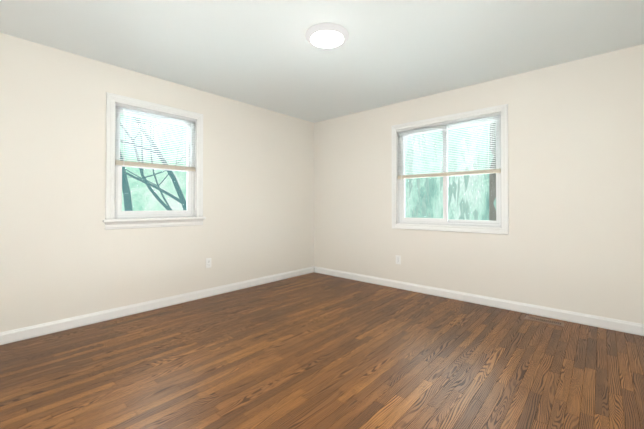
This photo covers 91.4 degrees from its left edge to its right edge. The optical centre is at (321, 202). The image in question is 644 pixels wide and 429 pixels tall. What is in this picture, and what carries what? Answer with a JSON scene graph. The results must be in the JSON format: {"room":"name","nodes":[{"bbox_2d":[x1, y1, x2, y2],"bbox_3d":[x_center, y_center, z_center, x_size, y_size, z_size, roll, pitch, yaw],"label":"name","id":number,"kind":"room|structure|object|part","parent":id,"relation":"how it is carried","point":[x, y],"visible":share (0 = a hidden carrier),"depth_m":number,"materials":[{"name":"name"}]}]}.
{"room":"empty bedroom","nodes":[
{"label":"empty bedroom","id":0,"kind":"room"},
{"bbox_2d":[0,33,313,331],"bbox_3d":[-1.790,-0.101,3.385,0.150,2.440,5.130,-1,-1,42],"label":"wall","id":1,"kind":"structure","parent":0,"point":[64,254],"depth_m":2.98,"materials":[{"name":"beige paint"}]},
{"bbox_2d":[105,92,203,229],"bbox_3d":[-1.766,-0.389,3.374,0.144,1.304,0.976,-1,-1,42],"label":"window","id":2,"kind":"structure","parent":1,"relation":"in","point":[111,99],"depth_m":3.29,"materials":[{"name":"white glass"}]},
{"bbox_3d":[-1.804,-0.653,3.410,0.028,0.566,0.758,-1,-1,42],"label":"left window sash","id":3,"kind":"part","parent":2,"relation":"part of","materials":[{"name":"white plastic"}]},
{"bbox_3d":[-1.804,-0.653,3.410,0.004,0.505,0.698,-1,-1,42],"label":"sash glass","id":4,"kind":"part","parent":2,"relation":"part of","materials":[{"name":"clear glass"}]},
{"bbox_3d":[-1.779,-0.125,3.383,0.030,0.558,0.758,-1,-1,42],"label":"left window sash","id":5,"kind":"part","parent":2,"relation":"part of","materials":[{"name":"white plastic"}]},
{"bbox_3d":[-1.721,0.228,3.328,0.024,0.071,0.976,-1,-1,42],"label":"left window apron","id":6,"kind":"part","parent":2,"relation":"part of","materials":[{"name":"white wood"}]},
{"bbox_3d":[-1.779,-0.125,3.383,0.004,0.480,0.680,-1,-1,42],"label":"sash glass","id":7,"kind":"part","parent":2,"relation":"part of","materials":[{"name":"clear glass"}]},
{"bbox_3d":[-1.790,-0.398,3.396,0.080,1.129,0.812,-1,-1,42],"label":"left window vinyl frame","id":8,"kind":"part","parent":2,"relation":"part of","materials":[{"name":"white plastic"}]},
{"bbox_2d":[115,102,196,218],"bbox_3d":[-1.777,-0.399,3.384,0.125,1.169,0.852,-1,-1,42],"label":"liner","id":9,"kind":"object","parent":2,"relation":"attached to","point":[195,178],"visible":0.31,"depth_m":3.65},
{"bbox_2d":[116,103,195,121],"bbox_3d":[-1.743,-0.949,3.359,0.031,0.028,0.810,-1,-1,42],"label":"blind headrail","id":10,"kind":"object","parent":2,"relation":"attached to","point":[152,112],"visible":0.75,"depth_m":3.31,"materials":[{"name":"white plastic"}]},
{"bbox_2d":[123,107,123,151],"bbox_3d":[-1.952,-0.648,3.092,0.014,0.592,0.009,0,-1,12],"label":"blind cord","id":11,"kind":"object","parent":10,"relation":"hanging from","point":[123,138],"depth_m":3.09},
{"bbox_2d":[115,160,194,170],"bbox_3d":[-1.744,-0.386,3.354,0.027,0.043,0.800,-1,-1,42],"label":"blind stack","id":12,"kind":"object","parent":10,"relation":"hanging from","point":[140,164],"visible":0.9,"depth_m":3.29,"materials":[{"name":"beige plastic"}]},
{"bbox_2d":[103,217,205,222],"bbox_3d":[-1.730,0.179,3.336,0.092,0.027,1.016,-1,-1,42],"label":"window sill","id":13,"kind":"structure","parent":1,"relation":"attached to","point":[147,219],"depth_m":3.24,"materials":[{"name":"white wood"}]},
{"bbox_2d":[0,266,315,344],"bbox_3d":[-1.729,1.071,3.319,0.014,0.095,4.830,-1,-1,42],"label":"baseboard","id":14,"kind":"structure","parent":1,"relation":"attached to","point":[15,335],"depth_m":3.12,"materials":[{"name":"white wood"}]},
{"bbox_2d":[206,258,210,267],"bbox_3d":[-1.353,0.723,3.750,0.007,0.114,0.070,-1,-1,42],"label":"electrical outlet","id":15,"kind":"object","parent":1,"relation":"attached to","point":[208,262],"visible":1,"depth_m":3.75,"materials":[{"name":"plastic"}]},
{"bbox_2d":[0,272,643,428],"bbox_3d":[-0.311,1.166,2.056,4.110,0.120,5.130,-1,-1,42],"label":"floor","id":16,"kind":"structure","parent":0,"point":[313,350],"depth_m":2.10,"materials":[{"name":"brown wood"}]},
{"bbox_2d":[524,315,564,326],"bbox_3d":[2.082,1.111,2.947,0.300,0.008,0.132,-1,-1,42],"label":"floor vent","id":17,"kind":"object","parent":16,"relation":"in","point":[545,321],"visible":0.98,"depth_m":2.93,"materials":[{"name":"brown metal"}]},
{"bbox_2d":[0,0,643,122],"bbox_3d":[-0.311,-1.394,2.081,4.110,0.120,5.130,-1,-1,42],"label":"ceiling","id":18,"kind":"structure","parent":0,"point":[265,54],"depth_m":2.58,"materials":[{"name":"paint"}]},
{"bbox_2d":[305,23,348,47],"bbox_3d":[0.040,-1.308,2.503,0.344,0.044,0.344,-1,-1,42],"label":"ceiling light","id":19,"kind":"object","parent":18,"relation":"attached to","point":[326,35],"visible":1,"depth_m":2.44,"materials":[{"name":"white glass"}]},
{"bbox_2d":[314,44,643,323],"bbox_3d":[1.344,-0.096,3.928,3.810,2.440,0.150,-1,-1,42],"label":"wall","id":20,"kind":"structure","parent":0,"point":[573,241],"depth_m":3.13,"materials":[{"name":"beige paint"}]},
{"bbox_2d":[396,255,400,264],"bbox_3d":[0.999,0.754,4.122,0.070,0.114,0.007,-1,-1,42],"label":"electrical outlet","id":21,"kind":"object","parent":20,"relation":"attached to","point":[398,259],"visible":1,"depth_m":4.11,"materials":[{"name":"plastic"}]},
{"bbox_2d":[391,104,508,234],"bbox_3d":[1.477,-0.342,3.778,1.359,1.368,0.140,-1,-1,42],"label":"window","id":22,"kind":"structure","parent":20,"relation":"in","point":[503,110],"depth_m":3.63,"materials":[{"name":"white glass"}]},
{"bbox_3d":[1.279,-0.340,3.975,0.524,1.090,0.004,-1,-1,42],"label":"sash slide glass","id":23,"kind":"part","parent":22,"relation":"part of","materials":[{"name":"clear glass"}]},
{"bbox_2d":[401,125,447,222],"bbox_3d":[1.279,-0.340,3.975,0.610,1.176,0.030,-1,-1,42],"label":"sash","id":24,"kind":"object","parent":22,"relation":"in","point":[444,219],"visible":0.54,"depth_m":3.86,"materials":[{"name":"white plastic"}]},
{"bbox_2d":[396,112,501,227],"bbox_3d":[1.486,-0.342,3.788,1.261,1.270,0.125,-1,-1,42],"label":"liner","id":25,"kind":"object","parent":22,"relation":"attached to","point":[397,176],"visible":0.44,"depth_m":4.11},
{"bbox_2d":[397,112,500,132],"bbox_3d":[1.456,-0.943,3.760,1.219,0.028,0.031,-1,-1,42],"label":"blind headrail","id":26,"kind":"object","parent":22,"relation":"attached to","point":[455,121],"visible":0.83,"depth_m":3.69,"materials":[{"name":"white plastic"}]},
{"bbox_2d":[401,131,401,179],"bbox_3d":[1.039,-0.613,4.101,0.009,0.638,0.014,0,-1,12],"label":"blind cord","id":27,"kind":"object","parent":26,"relation":"hanging from","point":[401,131],"depth_m":4.10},
{"bbox_2d":[397,169,500,178],"bbox_3d":[1.456,-0.334,3.754,1.209,0.043,0.027,-1,-1,42],"label":"blind stack","id":28,"kind":"object","parent":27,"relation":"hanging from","point":[489,171],"visible":0.96,"depth_m":3.68,"materials":[{"name":"beige plastic"}]},
{"bbox_3d":[1.497,-0.342,3.801,1.221,1.230,0.080,-1,-1,42],"label":"back window vinyl frame","id":29,"kind":"part","parent":22,"relation":"part of","materials":[{"name":"white plastic"}]},
{"bbox_3d":[1.717,-0.344,3.629,0.544,1.110,0.004,-1,-1,42],"label":"sash fixed glass","id":30,"kind":"part","parent":22,"relation":"part of","materials":[{"name":"clear glass"}]},
{"bbox_3d":[1.717,-0.344,3.629,0.610,1.176,0.028,-1,-1,42],"label":"fixed back window sash","id":31,"kind":"part","parent":22,"relation":"part of","materials":[{"name":"white plastic"}]},
{"bbox_2d":[316,267,643,335],"bbox_3d":[1.290,1.076,3.855,3.750,0.095,0.015,-1,-1,42],"label":"baseboard","id":32,"kind":"structure","parent":20,"relation":"attached to","point":[586,319],"depth_m":3.28,"materials":[{"name":"white wood"}]},
{"label":"outside","id":33,"kind":"structure","parent":0,"visible":0},
{"bbox_2d":[120,150,132,210],"bbox_3d":[-7.115,-3.196,7.601,8.056,14.776,11.170,-1,-1,42],"label":"maple","id":34,"kind":"object","parent":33,"point":[127,201],"depth_m":6.92,"materials":[{"name":"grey plant"}]},
{"bbox_2d":[120,113,186,210],"bbox_3d":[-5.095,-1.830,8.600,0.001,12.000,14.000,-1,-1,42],"label":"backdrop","id":35,"kind":"structure","parent":33,"point":[145,195],"depth_m":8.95,"materials":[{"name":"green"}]},
{"bbox_2d":[120,116,186,209],"bbox_3d":[-6.073,-1.437,9.232,9.509,11.252,14.949,-1,-1,42],"label":"maple","id":36,"kind":"object","parent":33,"point":[182,200],"depth_m":7.40,"materials":[{"name":"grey plant"}]},
{"bbox_2d":[405,123,489,219],"bbox_3d":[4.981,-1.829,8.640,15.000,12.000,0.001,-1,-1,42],"label":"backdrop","id":37,"kind":"structure","parent":33,"point":[455,210],"depth_m":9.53,"materials":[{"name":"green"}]},
{"bbox_2d":[406,123,495,220],"bbox_3d":[2.779,-0.834,8.188,3.948,10.000,2.416,-1,-1,42],"label":"spruce tree","id":38,"kind":"object","parent":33,"point":[492,205],"depth_m":7.46,"materials":[{"name":"green plant"}]}
]}

